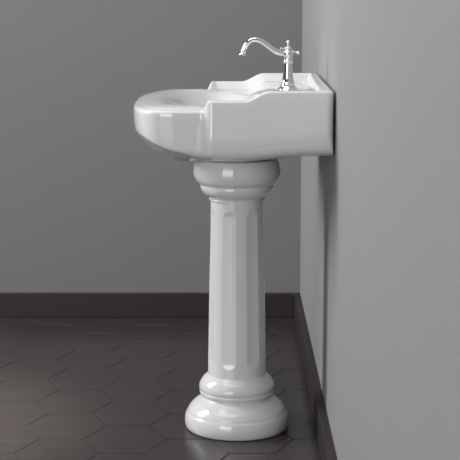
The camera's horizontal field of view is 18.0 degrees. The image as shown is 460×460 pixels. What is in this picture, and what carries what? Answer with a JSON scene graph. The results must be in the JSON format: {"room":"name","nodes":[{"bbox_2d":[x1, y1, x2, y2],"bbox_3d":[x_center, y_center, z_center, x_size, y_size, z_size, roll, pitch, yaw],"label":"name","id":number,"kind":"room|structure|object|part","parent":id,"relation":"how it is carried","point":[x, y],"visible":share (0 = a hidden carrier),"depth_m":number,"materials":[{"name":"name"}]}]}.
{"room":"bathroom","nodes":[
{"label":"bathroom","id":0,"kind":"room"},
{"bbox_2d":[0,0,301,292],"bbox_3d":[-1.635,-1.030,4.627,3.931,2.750,0.100,0,10,0],"label":"wall","id":1,"kind":"structure","parent":0,"point":[87,205],"depth_m":4.71,"materials":[{"name":"grey paint"}]},
{"bbox_2d":[0,293,293,316],"bbox_3d":[-1.694,0.247,4.785,3.811,0.080,0.020,0,10,0],"label":"baseboard","id":2,"kind":"structure","parent":1,"relation":"attached to","point":[11,304],"depth_m":4.78,"materials":[{"name":"brown wood"}]},
{"bbox_2d":[0,317,320,459],"bbox_3d":[-1.685,0.826,1.644,3.831,0.002,6.407,0,10,0],"label":"floor","id":3,"kind":"structure","parent":0,"point":[72,388],"depth_m":3.94,"materials":[{"name":"black tile"}]},
{"bbox_2d":[185,159,288,440],"bbox_3d":[0.017,0.155,3.554,0.259,0.676,0.259,0,10,0],"label":"pedestal","id":4,"kind":"object","parent":3,"relation":"on","point":[237,401],"visible":0.94,"depth_m":3.50,"materials":[{"name":"white ceramic"}]},
{"bbox_2d":[134,73,333,161],"bbox_3d":[0.000,-0.267,3.482,0.454,0.180,0.645,0,10,0],"label":"basin","id":5,"kind":"object","parent":4,"relation":"on","point":[251,119],"visible":0.98,"depth_m":3.17,"materials":[{"name":"white ceramic"}]},
{"bbox_2d":[239,37,299,90],"bbox_3d":[0.095,-0.397,3.460,0.145,0.126,0.049,0,10,0],"label":"faucet","id":6,"kind":"object","parent":5,"relation":"on","point":[287,84],"visible":1,"depth_m":3.45,"materials":[{"name":"silver metal"}]},
{"bbox_3d":[0.082,-0.436,3.453,0.110,0.046,0.014,0,10,0],"label":"spout","id":7,"kind":"part","parent":6,"relation":"part of","materials":[{"name":"silver metal"}]},
{"bbox_2d":[300,0,459,459],"bbox_3d":[0.281,-0.481,1.420,0.100,2.750,6.407,0,10,0],"label":"wall","id":8,"kind":"structure","parent":0,"point":[380,231],"depth_m":2.15,"materials":[{"name":"grey paint"}]},
{"bbox_2d":[294,293,336,459],"bbox_3d":[0.221,0.786,1.637,0.020,0.080,6.407,0,10,0],"label":"baseboard","id":9,"kind":"structure","parent":8,"relation":"attached to","point":[322,426],"depth_m":3.73,"materials":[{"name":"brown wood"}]}
]}

